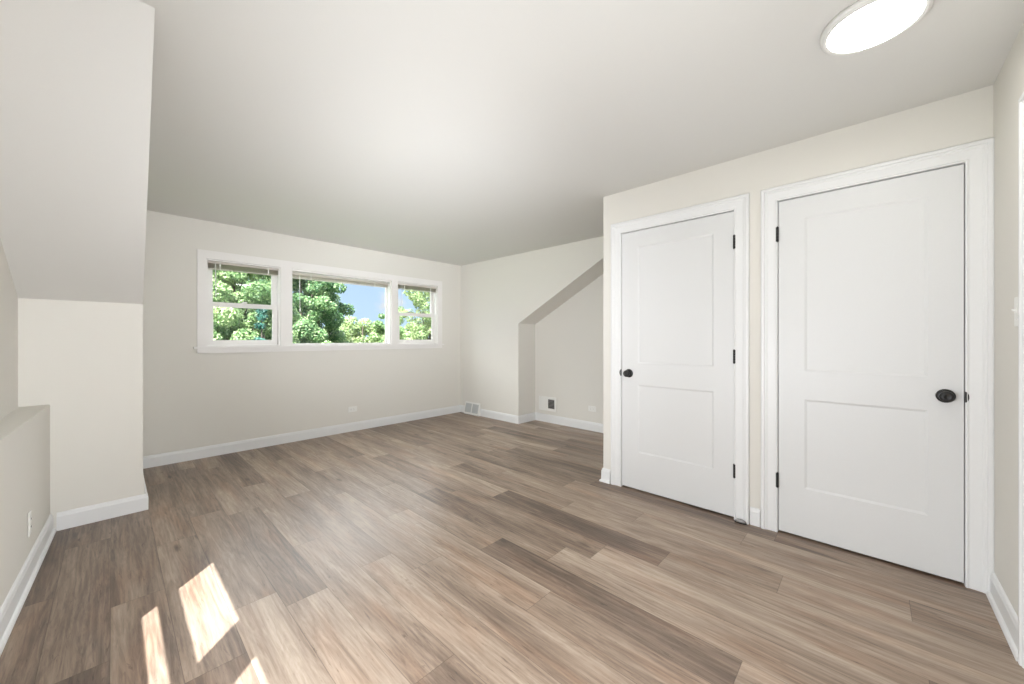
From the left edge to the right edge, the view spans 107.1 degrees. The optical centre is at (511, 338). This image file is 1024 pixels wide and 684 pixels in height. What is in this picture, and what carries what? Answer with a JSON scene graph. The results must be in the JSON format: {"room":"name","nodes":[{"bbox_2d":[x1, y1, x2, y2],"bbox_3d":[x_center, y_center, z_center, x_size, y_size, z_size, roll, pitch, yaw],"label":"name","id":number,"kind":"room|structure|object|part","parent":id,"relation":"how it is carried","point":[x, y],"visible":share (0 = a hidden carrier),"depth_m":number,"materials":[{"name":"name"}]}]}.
{"room":"empty attic bedroom","nodes":[
{"label":"empty attic bedroom","id":0,"kind":"room"},
{"bbox_2d":[0,238,17,419],"bbox_3d":[-0.741,0.005,0.083,6.190,2.390,0.120,0,0,43],"label":"wall","id":1,"kind":"structure","parent":0,"point":[8,295],"depth_m":2.03,"materials":[{"name":"beige paint"}]},
{"bbox_2d":[0,405,49,607],"bbox_3d":[-1.783,0.805,1.236,3.090,0.790,0.122,0,0,43],"label":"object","id":2,"kind":"structure","parent":0,"point":[25,431],"depth_m":1.80,"materials":[{"name":"beige paint"}]},
{"bbox_2d":[28,510,31,536],"bbox_3d":[-2.426,0.930,1.903,0.070,0.115,0.009,0,0,43],"label":"wall outlet","id":3,"kind":"object","parent":2,"relation":"attached to","point":[29,513],"visible":1,"depth_m":1.88,"materials":[{"name":"white plastic"}]},
{"bbox_2d":[0,0,154,303],"bbox_3d":[-2.144,-0.716,1.779,1.820,0.949,0.654,0,0,43],"label":"ceiling","id":4,"kind":"structure","parent":0,"point":[76,75],"depth_m":1.65,"materials":[{"name":"paint"}]},
{"bbox_2d":[18,298,144,528],"bbox_3d":[-3.271,0.005,2.858,1.300,2.390,0.670,0,0,43],"label":"wall","id":5,"kind":"structure","parent":0,"point":[83,360],"depth_m":2.46,"materials":[{"name":"beige paint"}]},
{"bbox_2d":[0,479,147,655],"bbox_3d":[-2.057,1.144,1.819,0.459,0.112,4.268,0,0,-44],"label":"baseboard","id":6,"kind":"structure","parent":5,"relation":"attached to","point":[10,609],"depth_m":2.18,"materials":[{"name":"white paint"}]},
{"bbox_2d":[143,210,460,455],"bbox_3d":[-2.187,0.005,4.875,0.140,2.390,3.870,0,0,43],"label":"wall","id":7,"kind":"structure","parent":0,"point":[192,399],"depth_m":4.15,"materials":[{"name":"beige paint"}]},
{"bbox_2d":[143,405,460,468],"bbox_3d":[-2.124,1.144,4.830,0.013,0.112,3.748,0,0,43],"label":"baseboard","id":8,"kind":"structure","parent":7,"relation":"attached to","point":[167,458],"depth_m":4.29,"materials":[{"name":"white paint"}]},
{"bbox_2d":[193,249,443,352],"bbox_3d":[-2.156,-0.371,4.869,0.172,1.038,3.008,0,0,43],"label":"window","id":9,"kind":"structure","parent":7,"relation":"in","point":[275,280],"depth_m":4.29,"materials":[{"name":"plastic"}]},
{"bbox_3d":[-2.927,-0.565,4.118,0.026,0.456,0.628,0,0,43],"label":"sash","id":10,"kind":"part","parent":9,"relation":"part of","materials":[{"name":"plastic"}]},
{"bbox_3d":[-2.901,-0.154,4.093,0.026,0.446,0.628,0,0,43],"label":"sash","id":11,"kind":"part","parent":9,"relation":"part of","materials":[{"name":"plastic"}]},
{"bbox_2d":[207,261,278,296],"bbox_3d":[-2.872,-0.610,4.066,0.038,0.360,0.652,0,0,43],"label":"window blind","id":12,"kind":"object","parent":9,"relation":"attached to","point":[222,266],"visible":1,"depth_m":4.04,"materials":[{"name":"plastic"}]},
{"bbox_3d":[-2.876,-0.779,4.069,0.028,0.022,0.652,0,0,43],"label":"head rail","id":13,"kind":"part","parent":12,"relation":"part of","materials":[{"name":"plastic"}]},
{"bbox_3d":[-2.876,-0.713,4.069,0.025,0.009,0.646,0,0,43],"label":"rail","id":14,"kind":"part","parent":12,"relation":"part of","materials":[{"name":"plastic"}]},
{"bbox_2d":[292,272,388,294],"bbox_3d":[-2.157,-0.547,4.864,0.038,0.450,1.223,0,0,43],"label":"window blind","id":15,"kind":"object","parent":9,"relation":"attached to","point":[299,276],"visible":0.83,"depth_m":4.79,"materials":[{"name":"plastic"}]},
{"bbox_3d":[-2.161,-0.713,4.867,0.025,0.009,1.217,0,0,43],"label":"rail","id":16,"kind":"part","parent":15,"relation":"part of","materials":[{"name":"plastic"}]},
{"bbox_3d":[-2.161,-0.761,4.867,0.028,0.022,1.223,0,0,43],"label":"head rail","id":17,"kind":"part","parent":15,"relation":"part of","materials":[{"name":"plastic"}]},
{"bbox_2d":[291,269,390,345],"bbox_3d":[-2.175,-0.363,4.881,0.128,0.890,1.259,0,0,43],"label":"window","id":18,"kind":"structure","parent":9,"relation":"attached to","point":[387,290],"depth_m":5.05,"materials":[{"name":"plastic"}]},
{"bbox_2d":[398,283,435,292],"bbox_3d":[-1.404,-0.610,5.615,0.038,0.360,0.673,0,0,43],"label":"window blind","id":19,"kind":"object","parent":9,"relation":"attached to","point":[400,285],"visible":1,"depth_m":5.61,"materials":[{"name":"plastic"}]},
{"bbox_3d":[-1.408,-0.779,5.618,0.028,0.022,0.673,0,0,43],"label":"head rail","id":20,"kind":"part","parent":19,"relation":"part of","materials":[{"name":"plastic"}]},
{"bbox_3d":[-1.408,-0.710,5.618,0.025,0.009,0.667,0,0,43],"label":"rail","id":21,"kind":"part","parent":19,"relation":"part of","materials":[{"name":"plastic"}]},
{"bbox_2d":[398,282,436,343],"bbox_3d":[-1.444,-0.363,5.653,0.128,0.890,0.681,0,0,43],"label":"window","id":22,"kind":"structure","parent":9,"relation":"attached to","point":[433,296],"depth_m":5.81,"materials":[{"name":"plastic"}]},
{"bbox_3d":[-1.433,-0.154,5.643,0.026,0.446,0.649,0,0,43],"label":"sash","id":23,"kind":"part","parent":22,"relation":"part of","materials":[{"name":"plastic"}]},
{"bbox_3d":[-1.459,-0.565,5.667,0.026,0.456,0.649,0,0,43],"label":"sash","id":24,"kind":"part","parent":22,"relation":"part of","materials":[{"name":"plastic"}]},
{"bbox_2d":[348,406,356,412],"bbox_3d":[-2.064,0.916,4.896,0.009,0.070,0.115,0,0,43],"label":"wall outlet","id":25,"kind":"object","parent":7,"relation":"attached to","point":[354,408],"visible":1,"depth_m":4.89,"materials":[{"name":"white plastic"}]},
{"bbox_2d":[0,412,1023,683],"bbox_3d":[0.474,1.260,2.237,7.590,0.120,4.920,0,0,43],"label":"floor","id":26,"kind":"structure","parent":0,"point":[460,547],"depth_m":1.82,"materials":[{"name":"wood"}]},
{"bbox_2d":[735,518,745,524],"bbox_3d":[1.486,1.188,2.458,0.068,0.024,0.025,0,0,43],"label":"door stop","id":27,"kind":"object","parent":26,"relation":"on","point":[740,521],"visible":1,"depth_m":2.45,"materials":[{"name":"metal"}]},
{"bbox_2d":[461,236,602,415],"bbox_3d":[0.396,0.005,5.362,3.220,2.390,0.490,0,0,43],"label":"wall","id":28,"kind":"structure","parent":0,"point":[503,299],"depth_m":5.46,"materials":[{"name":"beige paint"}]},
{"bbox_2d":[464,401,480,415],"bbox_3d":[-0.629,1.101,5.944,0.350,0.190,0.047,0,0,43],"label":"floor vent","id":29,"kind":"object","parent":28,"relation":"attached to","point":[471,408],"visible":1,"depth_m":5.92,"materials":[{"name":"white plastic"}]},
{"bbox_2d":[465,403,471,412],"bbox_3d":[-0.693,1.096,5.997,0.141,0.136,0.037,0,0,43],"label":"grille","id":30,"kind":"object","parent":29,"relation":"attached to","point":[468,406],"depth_m":5.99,"materials":[{"name":"white metal"}]},
{"bbox_2d":[471,404,478,413],"bbox_3d":[-0.573,1.096,5.884,0.141,0.136,0.037,0,0,43],"label":"grille","id":31,"kind":"object","parent":29,"relation":"attached to","point":[474,407],"depth_m":5.88,"materials":[{"name":"white metal"}]},
{"bbox_2d":[461,405,602,432],"bbox_3d":[0.464,1.144,5.206,3.227,0.112,0.383,0,0,43],"label":"baseboard","id":32,"kind":"structure","parent":28,"relation":"attached to","point":[592,426],"depth_m":5.36,"materials":[{"name":"white paint"}]},
{"bbox_2d":[535,274,602,423],"bbox_3d":[2.596,0.005,3.533,6.090,2.390,0.120,0,0,43],"label":"wall","id":33,"kind":"structure","parent":0,"point":[569,340],"depth_m":5.12,"materials":[{"name":"beige paint"}]},
{"bbox_2d":[539,396,555,411],"bbox_3d":[0.508,0.935,5.422,0.310,0.200,0.009,0,0,43],"label":"air vent","id":34,"kind":"object","parent":33,"relation":"in","point":[545,403],"visible":1,"depth_m":5.42,"materials":[{"name":"white plastic"}]},
{"bbox_2d":[588,406,595,411],"bbox_3d":[1.042,0.915,4.916,0.115,0.070,0.009,0,0,43],"label":"wall outlet","id":35,"kind":"object","parent":33,"relation":"attached to","point":[590,408],"visible":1,"depth_m":4.91,"materials":[{"name":"white plastic"}]},
{"bbox_2d":[138,0,1023,265],"bbox_3d":[0.466,-1.250,2.244,7.610,0.120,4.920,0,0,43],"label":"ceiling","id":36,"kind":"structure","parent":0,"point":[455,132],"depth_m":1.87,"materials":[{"name":"paint"}]},
{"bbox_2d":[820,0,933,55],"bbox_3d":[1.348,-1.177,1.412,0.308,0.026,0.308,0,0,43],"label":"recessed light","id":37,"kind":"object","parent":36,"relation":"in","point":[864,25],"visible":1,"depth_m":1.40,"materials":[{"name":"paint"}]},
{"bbox_2d":[603,85,992,526],"bbox_3d":[2.049,0.005,2.970,2.150,2.390,1.450,0,0,43],"label":"wall","id":38,"kind":"structure","parent":0,"point":[967,117],"depth_m":2.42,"materials":[{"name":"beige paint"}]},
{"bbox_2d":[599,468,610,483],"bbox_3d":[1.270,1.144,3.680,0.094,0.112,1.463,0,0,43],"label":"baseboard","id":39,"kind":"structure","parent":38,"relation":"attached to","point":[605,473],"depth_m":3.15,"materials":[{"name":"white paint"}]},
{"bbox_2d":[619,211,734,516],"bbox_3d":[1.176,0.171,2.785,0.833,2.035,0.096,0,0,43],"label":"door","id":40,"kind":"structure","parent":38,"relation":"in","point":[677,371],"depth_m":2.76,"materials":[{"name":"white paint"}]},
{"bbox_3d":[0.913,0.278,3.002,0.053,0.053,0.050,0,0,43],"label":"knob","id":41,"kind":"part","parent":40,"relation":"part of","materials":[{"name":"black metal"}]},
{"bbox_2d":[611,193,749,523],"bbox_3d":[1.210,0.131,2.819,0.985,2.139,0.122,0,0,43],"label":"door frame","id":42,"kind":"structure","parent":38,"relation":"attached to","point":[740,204],"depth_m":2.50,"materials":[{"name":"white paint"}]},
{"bbox_2d":[750,506,759,526],"bbox_3d":[1.560,1.144,2.425,0.055,0.112,0.013,0,0,43],"label":"baseboard","id":43,"kind":"structure","parent":38,"relation":"attached to","point":[754,512],"depth_m":2.42,"materials":[{"name":"white paint"}]},
{"bbox_2d":[776,164,968,582],"bbox_3d":[1.918,0.171,2.083,0.772,2.035,0.096,0,0,43],"label":"door","id":44,"kind":"structure","parent":38,"relation":"in","point":[871,276],"depth_m":2.05,"materials":[{"name":"white paint"}]},
{"bbox_3d":[2.128,0.285,1.851,0.053,0.053,0.050,0,0,43],"label":"knob","id":45,"kind":"part","parent":44,"relation":"part of","materials":[{"name":"black metal"}]},
{"bbox_2d":[761,137,993,592],"bbox_3d":[1.950,0.131,2.118,0.924,2.139,0.122,0,0,43],"label":"door frame","id":46,"kind":"structure","parent":38,"relation":"attached to","point":[977,157],"depth_m":1.82,"materials":[{"name":"white paint"}]},
{"bbox_2d":[993,23,1023,615],"bbox_3d":[2.487,0.005,0.502,2.080,2.390,1.750,0,0,43],"label":"wall","id":47,"kind":"structure","parent":0,"point":[1008,87],"depth_m":1.59,"materials":[{"name":"beige paint"}]},
{"bbox_2d":[985,572,1017,661],"bbox_3d":[2.067,1.144,1.590,0.026,0.112,0.529,0,0,43],"label":"baseboard","id":48,"kind":"structure","parent":47,"relation":"attached to","point":[1007,618],"depth_m":1.57,"materials":[{"name":"white paint"}]},
{"bbox_2d":[1011,297,1017,325],"bbox_3d":[1.963,-0.105,1.474,0.018,0.115,0.070,0,0,43],"label":"light switch","id":49,"kind":"object","parent":47,"relation":"attached to","point":[1015,309],"visible":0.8,"depth_m":1.47,"materials":[{"name":"white plastic"}]},
{"bbox_3d":[1.967,-0.105,1.470,0.006,0.115,0.070,0,0,43],"label":"plate","id":50,"kind":"part","parent":49,"relation":"part of","materials":[{"name":"white plastic"}]},
{"bbox_2d":[1018,92,1023,667],"bbox_3d":[1.589,0.157,1.010,0.122,2.087,0.966,0,0,43],"label":"door frame","id":51,"kind":"structure","parent":47,"relation":"attached to","point":[1021,99],"depth_m":1.38,"materials":[{"name":"white paint"}]},
{"label":"outside","id":52,"kind":"structure","parent":0,"visible":0},
{"bbox_3d":[-24.530,4.500,43.901,84.000,0.200,110.000,0,0,43],"label":"ground","id":53,"kind":"structure","parent":52,"visible":0},
{"bbox_2d":[213,268,299,342],"bbox_3d":[-7.344,0.859,10.118,2.996,7.082,3.283,0,0,-36],"label":"leafy tree","id":54,"kind":"object","parent":53,"relation":"on","point":[228,323],"visible":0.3,"depth_m":9.42,"materials":[{"name":"green plant"}]},
{"bbox_2d":[254,309,268,339],"bbox_3d":[-5.987,1.804,8.962,1.487,5.192,1.516,0,0,43],"label":"conifer","id":55,"kind":"object","parent":53,"relation":"on","point":[262,315],"visible":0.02,"depth_m":8.85,"materials":[{"name":"green plant"}]},
{"bbox_2d":[241,277,354,342],"bbox_3d":[-7.932,0.459,14.056,3.869,7.882,3.883,0,0,-11],"label":"leafy tree","id":56,"kind":"object","parent":53,"relation":"on","point":[319,303],"visible":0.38,"depth_m":13.66,"materials":[{"name":"green plant"}]},
{"bbox_2d":[338,315,384,342],"bbox_3d":[-7.382,1.643,18.534,3.744,5.515,3.446,0,0,7],"label":"leafy tree","id":57,"kind":"object","parent":53,"relation":"on","point":[356,333],"visible":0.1,"depth_m":18.50,"materials":[{"name":"green plant"}]},
{"bbox_2d":[368,306,411,342],"bbox_3d":[-4.731,1.546,15.138,2.077,5.709,1.979,0,0,33],"label":"leafy tree","id":58,"kind":"object","parent":53,"relation":"on","point":[378,325],"visible":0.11,"depth_m":14.91,"materials":[{"name":"green plant"}]},
{"bbox_2d":[377,325,414,342],"bbox_3d":[-10.140,1.509,33.792,4.252,5.782,4.333,0,0,-1],"label":"tree","id":59,"kind":"object","parent":53,"relation":"on","point":[405,330],"visible":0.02,"depth_m":33.92,"materials":[{"name":"green plant"}]},
{"bbox_2d":[399,289,430,339],"bbox_3d":[-2.646,0.843,12.483,2.099,7.114,2.043,0,0,-7],"label":"leafy tree","id":60,"kind":"object","parent":53,"relation":"on","point":[419,298],"visible":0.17,"depth_m":12.09,"materials":[{"name":"green plant"}]},
{"bbox_2d":[407,331,425,339],"bbox_3d":[-2.628,2.101,10.008,1.505,4.599,1.651,0,0,43],"label":"shrub","id":61,"kind":"object","parent":53,"relation":"on","point":[421,335],"visible":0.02,"depth_m":9.80,"materials":[{"name":"green plant"}]}
]}

